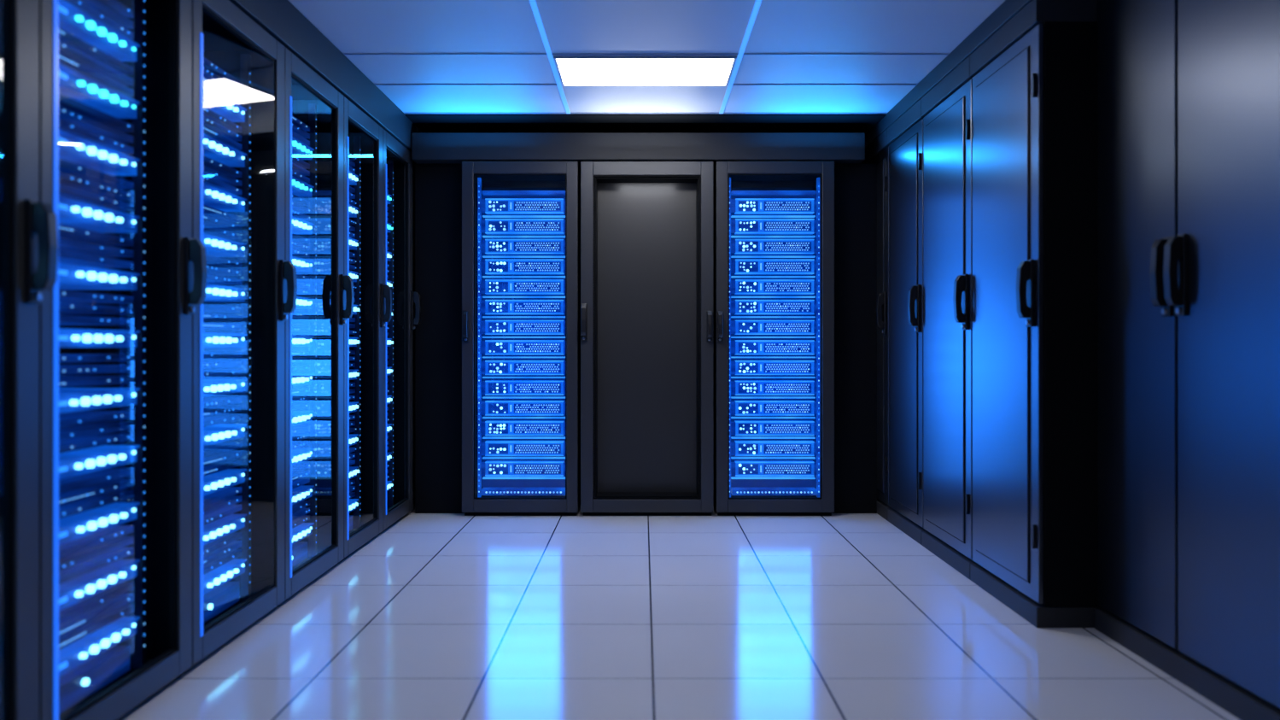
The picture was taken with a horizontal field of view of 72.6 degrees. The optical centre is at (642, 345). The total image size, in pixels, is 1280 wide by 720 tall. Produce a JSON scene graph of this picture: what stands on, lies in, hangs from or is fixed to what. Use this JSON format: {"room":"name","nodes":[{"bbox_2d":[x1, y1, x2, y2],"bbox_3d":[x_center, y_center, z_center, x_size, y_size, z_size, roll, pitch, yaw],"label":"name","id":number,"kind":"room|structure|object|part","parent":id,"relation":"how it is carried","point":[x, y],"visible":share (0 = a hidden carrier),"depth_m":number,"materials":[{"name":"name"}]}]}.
{"room":"server room","nodes":[
{"label":"server room","id":0,"kind":"room"},
{"bbox_2d":[412,160,416,490],"bbox_3d":[0.125,-0.165,6.050,4.750,2.330,0.100,0,0,0],"label":"wall","id":1,"kind":"structure","parent":0,"point":[413,162],"depth_m":6.00,"materials":[{"name":"black paint"}]},
{"bbox_2d":[411,132,865,168],"bbox_3d":[-0.028,-1.170,5.500,2.655,0.160,0.800,0,0,0],"label":"overhead panel","id":2,"kind":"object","parent":1,"relation":"attached to","point":[427,148],"depth_m":5.10,"materials":[{"name":"grey paint"}]},
{"bbox_2d":[404,113,886,134],"bbox_3d":[0.015,-1.324,5.465,2.750,0.012,0.970,0,0,0],"label":"trim","id":3,"kind":"structure","parent":1,"relation":"attached to","point":[424,122],"depth_m":5.14,"materials":[{"name":"black paint"}]},
{"bbox_2d":[288,0,1005,132],"bbox_3d":[0.125,-1.380,2.300,4.750,0.100,7.400,0,0,0],"label":"ceiling","id":4,"kind":"structure","parent":0,"point":[353,26],"depth_m":3.88,"materials":[{"name":"grey tile"}]},
{"bbox_2d":[229,0,415,151],"bbox_3d":[-1.781,-1.242,1.910,0.838,0.174,6.620,0,0,0],"label":"trim","id":5,"kind":"structure","parent":4,"relation":"attached to","point":[280,19],"depth_m":3.75,"materials":[{"name":"grey paint"}]},
{"bbox_2d":[553,55,736,86],"bbox_3d":[0.010,-1.323,4.200,0.840,0.014,0.430,0,0,0],"label":"frame","id":6,"kind":"object","parent":4,"relation":"in","point":[555,57],"depth_m":3.99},
{"bbox_2d":[556,58,733,84],"bbox_3d":[0.010,-1.324,4.200,0.816,0.008,0.406,0,0,0],"label":"ceiling light","id":7,"kind":"object","parent":4,"relation":"in","point":[573,71],"visible":1,"depth_m":4.19,"materials":[{"name":"white plastic"}]},
{"bbox_2d":[344,0,948,113],"bbox_3d":[0.015,-1.327,1.788,2.750,0.006,6.375,0,0,0],"label":"trim","id":8,"kind":"structure","parent":4,"relation":"attached to","point":[533,2],"depth_m":4.21,"materials":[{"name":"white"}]},
{"bbox_2d":[865,0,1031,147],"bbox_3d":[1.921,-1.287,4.418,1.058,0.084,2.665,0,0,0],"label":"trim","id":9,"kind":"structure","parent":4,"relation":"attached to","point":[1008,9],"depth_m":3.92,"materials":[{"name":"grey paint"}]},
{"bbox_2d":[120,490,1239,719],"bbox_3d":[0.125,1.050,2.300,4.750,0.100,7.400,0,0,0],"label":"floor","id":10,"kind":"structure","parent":0,"point":[436,616],"depth_m":2.94,"materials":[{"name":"tile"}]},
{"bbox_2d":[0,0,58,719],"bbox_3d":[-1.744,-0.075,1.650,0.852,2.150,0.656,0,0,0],"label":"rack","id":11,"kind":"object","parent":10,"relation":"on","point":[28,225],"visible":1,"depth_m":1.93,"materials":[{"name":"black metal"}]},
{"bbox_3d":[-1.385,-0.086,1.650,0.030,2.121,0.656,0,0,0],"label":"door frame","id":12,"kind":"part","parent":11,"relation":"part of","materials":[{"name":"grey metal"}]},
{"bbox_3d":[-1.344,-0.210,1.950,0.052,0.230,0.042,0,0,0],"label":"handle","id":13,"kind":"part","parent":11,"relation":"part of","materials":[{"name":"black plastic"}]},
{"bbox_2d":[39,0,206,719],"bbox_3d":[-1.744,-0.075,2.315,0.852,2.150,0.666,0,0,0],"label":"rack","id":14,"kind":"object","parent":10,"relation":"on","point":[115,76],"visible":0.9,"depth_m":2.44,"materials":[{"name":"black"}]},
{"bbox_2d":[53,0,58,719],"bbox_3d":[-1.371,-0.035,2.031,0.007,1.870,0.014,0,0,0],"label":"light","id":15,"kind":"object","parent":14,"relation":"attached to","point":[55,2],"depth_m":2.03,"materials":[{"name":"blue"}]},
{"bbox_3d":[-1.344,-0.210,2.620,0.052,0.230,0.042,0,0,0],"label":"handle","id":16,"kind":"part","parent":14,"relation":"part of","materials":[{"name":"black plastic"}]},
{"bbox_2d":[183,0,297,672],"bbox_3d":[-1.744,-0.075,2.993,0.852,2.150,0.681,0,0,0],"label":"rack","id":17,"kind":"object","parent":10,"relation":"on","point":[238,67],"visible":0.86,"depth_m":3.18,"materials":[{"name":"black"}]},
{"bbox_2d":[199,32,203,637],"bbox_3d":[-1.371,-0.035,2.701,0.007,1.870,0.014,0,0,0],"label":"light","id":18,"kind":"object","parent":17,"relation":"attached to","point":[201,33],"depth_m":2.70,"materials":[{"name":"blue"}]},
{"bbox_3d":[-1.344,-0.210,3.305,0.052,0.230,0.042,0,0,0],"label":"handle","id":19,"kind":"part","parent":17,"relation":"part of","materials":[{"name":"black plastic"}]},
{"bbox_2d":[276,46,354,606],"bbox_3d":[-1.744,-0.075,3.663,0.852,2.150,0.651,0,0,0],"label":"rack","id":20,"kind":"object","parent":10,"relation":"on","point":[313,108],"visible":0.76,"depth_m":3.88,"materials":[{"name":"black"}]},
{"bbox_2d":[289,95,292,578],"bbox_3d":[-1.371,-0.035,3.386,0.007,1.870,0.014,0,0,0],"label":"light","id":21,"kind":"object","parent":20,"relation":"attached to","point":[290,97],"depth_m":3.38,"materials":[{"name":"blue"}]},
{"bbox_3d":[-1.344,-0.210,3.960,0.052,0.230,0.042,0,0,0],"label":"handle","id":22,"kind":"part","parent":20,"relation":"part of","materials":[{"name":"black plastic"}]},
{"bbox_2d":[337,95,391,563],"bbox_3d":[-1.744,-0.075,4.293,0.852,2.150,0.601,0,0,0],"label":"rack","id":23,"kind":"object","parent":10,"relation":"on","point":[363,138],"visible":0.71,"depth_m":4.51,"materials":[{"name":"black"}]},
{"bbox_2d":[347,136,349,539],"bbox_3d":[-1.371,-0.035,4.041,0.007,1.870,0.014,0,0,0],"label":"light","id":24,"kind":"object","parent":23,"relation":"attached to","point":[347,137],"depth_m":4.04,"materials":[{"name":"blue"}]},
{"bbox_3d":[-1.344,-0.210,4.565,0.052,0.230,0.042,0,0,0],"label":"handle","id":25,"kind":"part","parent":23,"relation":"part of","materials":[{"name":"black plastic"}]},
{"bbox_2d":[378,128,420,534],"bbox_3d":[-1.744,-0.075,4.893,0.852,2.150,0.591,0,0,0],"label":"rack","id":26,"kind":"object","parent":10,"relation":"on","point":[397,159],"visible":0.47,"depth_m":5.12,"materials":[{"name":"black"}]},
{"bbox_2d":[385,163,386,514],"bbox_3d":[-1.371,-0.035,4.646,0.007,1.870,0.014,0,0,0],"label":"light","id":27,"kind":"object","parent":26,"relation":"attached to","point":[386,164],"depth_m":4.64,"materials":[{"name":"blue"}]},
{"bbox_3d":[-1.385,-0.086,4.893,0.030,2.121,0.591,0,0,0],"label":"door frame","id":28,"kind":"part","parent":26,"relation":"part of","materials":[{"name":"grey metal"}]},
{"bbox_3d":[-1.344,-0.210,5.160,0.052,0.230,0.042,0,0,0],"label":"handle","id":29,"kind":"part","parent":26,"relation":"part of","materials":[{"name":"black plastic"}]},
{"bbox_2d":[414,163,464,513],"bbox_3d":[-1.214,-0.044,5.230,0.292,2.088,0.060,0,0,0],"label":"wall","id":30,"kind":"structure","parent":10,"relation":"on","point":[438,187],"depth_m":5.20,"materials":[{"name":"black"}]},
{"bbox_2d":[461,161,580,515],"bbox_3d":[-0.722,-0.043,5.474,0.678,2.085,0.852,0,0,0],"label":"rack","id":31,"kind":"object","parent":10,"relation":"on","point":[521,220],"visible":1,"depth_m":5.18,"materials":[{"name":"black"}]},
{"bbox_3d":[-1.035,-0.115,5.074,0.033,0.179,0.052,0,0,0],"label":"handle","id":32,"kind":"part","parent":31,"relation":"part of","materials":[{"name":"black plastic"}]},
{"bbox_2d":[580,161,713,515],"bbox_3d":[0.024,-0.043,5.474,0.778,2.085,0.852,0,0,0],"label":"tall cabinet","id":33,"kind":"object","parent":10,"relation":"on","point":[647,227],"visible":1,"depth_m":5.25,"materials":[{"name":"black metal"}]},
{"bbox_3d":[-0.345,-0.140,5.074,0.040,0.218,0.052,0,0,0],"label":"handle","id":34,"kind":"part","parent":33,"relation":"part of","materials":[{"name":"black plastic"}]},
{"bbox_3d":[0.024,-0.055,5.260,0.732,1.990,0.010,0,0,0],"label":"door panel","id":35,"kind":"part","parent":33,"relation":"part of","materials":[{"name":"black metal"}]},
{"bbox_3d":[0.388,-0.115,5.074,0.033,0.179,0.052,0,0,0],"label":"handle","id":36,"kind":"part","parent":33,"relation":"part of","materials":[{"name":"black plastic"}]},
{"bbox_2d":[713,161,834,515],"bbox_3d":[0.775,-0.043,5.474,0.691,2.085,0.852,0,0,0],"label":"rack","id":37,"kind":"object","parent":10,"relation":"on","point":[774,221],"visible":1,"depth_m":5.18,"materials":[{"name":"black"}]},
{"bbox_3d":[0.450,-0.115,5.074,0.033,0.179,0.052,0,0,0],"label":"handle","id":38,"kind":"part","parent":37,"relation":"part of","materials":[{"name":"black plastic"}]},
{"bbox_2d":[831,163,876,513],"bbox_3d":[1.262,-0.044,5.230,0.265,2.088,0.060,0,0,0],"label":"wall","id":39,"kind":"structure","parent":10,"relation":"on","point":[855,184],"depth_m":5.20,"materials":[{"name":"black"}]},
{"bbox_2d":[859,128,891,520],"bbox_3d":[1.799,-0.120,5.350,0.902,2.240,0.736,0,0,0],"label":"tall cabinet","id":40,"kind":"object","parent":10,"relation":"on","point":[877,152],"visible":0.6,"depth_m":5.08,"materials":[{"name":"black metal"}]},
{"bbox_3d":[1.413,-0.115,5.350,0.018,2.059,0.728,0,0,0],"label":"door","id":41,"kind":"part","parent":40,"relation":"part of","materials":[{"name":"black metal"}]},
{"bbox_3d":[1.401,-0.115,5.360,0.007,1.939,0.598,0,0,0],"label":"door panel","id":42,"kind":"part","parent":40,"relation":"part of","materials":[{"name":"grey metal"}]},
{"bbox_3d":[1.374,-0.190,5.031,0.052,0.242,0.044,0,0,0],"label":"handle","id":43,"kind":"part","parent":40,"relation":"part of","materials":[{"name":"black plastic"}]},
{"bbox_2d":[887,99,927,544],"bbox_3d":[1.799,-0.120,4.675,0.902,2.240,0.606,0,0,0],"label":"tall cabinet","id":44,"kind":"object","parent":10,"relation":"on","point":[905,135],"visible":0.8,"depth_m":4.63,"materials":[{"name":"black"}]},
{"bbox_3d":[1.401,-0.115,4.685,0.007,1.939,0.468,0,0,0],"label":"door panel","id":45,"kind":"part","parent":44,"relation":"part of","materials":[{"name":"blue metal"}]},
{"bbox_3d":[1.374,-0.190,4.421,0.052,0.242,0.044,0,0,0],"label":"handle","id":46,"kind":"part","parent":44,"relation":"part of","materials":[{"name":"black plastic"}]},
{"bbox_2d":[921,55,976,579],"bbox_3d":[1.799,-0.120,4.045,0.902,2.240,0.646,0,0,0],"label":"tall cabinet","id":47,"kind":"object","parent":10,"relation":"on","point":[947,108],"visible":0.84,"depth_m":4.00,"materials":[{"name":"black"}]},
{"bbox_3d":[1.401,-0.115,4.055,0.007,1.939,0.508,0,0,0],"label":"door panel","id":48,"kind":"part","parent":47,"relation":"part of","materials":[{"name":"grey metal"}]},
{"bbox_3d":[1.374,-0.190,3.771,0.052,0.242,0.044,0,0,0],"label":"handle","id":49,"kind":"part","parent":47,"relation":"part of","materials":[{"name":"black plastic"}]},
{"bbox_2d":[970,0,1104,627],"bbox_3d":[1.799,-0.120,3.402,0.902,2.240,0.631,0,0,0],"label":"tall cabinet","id":50,"kind":"object","parent":10,"relation":"on","point":[1035,80],"visible":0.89,"depth_m":3.10,"materials":[{"name":"black"}]},
{"bbox_3d":[1.401,-0.115,3.413,0.007,1.939,0.493,0,0,0],"label":"door panel","id":51,"kind":"part","parent":50,"relation":"part of","materials":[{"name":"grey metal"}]},
{"bbox_3d":[1.413,-0.115,3.402,0.018,2.059,0.623,0,0,0],"label":"door","id":52,"kind":"part","parent":50,"relation":"part of","materials":[{"name":"grey metal"}]},
{"bbox_3d":[1.374,-0.190,3.136,0.052,0.242,0.044,0,0,0],"label":"handle","id":53,"kind":"part","parent":50,"relation":"part of","materials":[{"name":"black plastic"}]},
{"bbox_2d":[1094,0,1279,719],"bbox_3d":[1.926,-0.163,2.620,0.748,2.325,0.916,0,0,0],"label":"tall cabinet","id":54,"kind":"object","parent":10,"relation":"on","point":[1189,90],"visible":1,"depth_m":2.55,"materials":[{"name":"black"}]},
{"bbox_3d":[1.613,-0.202,2.850,0.018,2.234,0.448,0,0,0],"label":"door","id":55,"kind":"part","parent":54,"relation":"part of","materials":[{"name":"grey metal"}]},
{"bbox_3d":[1.578,-0.210,2.655,0.052,0.242,0.044,0,0,0],"label":"handle","id":56,"kind":"part","parent":54,"relation":"part of","materials":[{"name":"black plastic"}]},
{"bbox_3d":[1.578,-0.210,2.585,0.052,0.242,0.044,0,0,0],"label":"handle","id":57,"kind":"part","parent":54,"relation":"part of","materials":[{"name":"black plastic"}]},
{"bbox_3d":[1.613,-0.202,2.390,0.018,2.234,0.448,0,0,0],"label":"door","id":58,"kind":"part","parent":54,"relation":"part of","materials":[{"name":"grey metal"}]}
]}

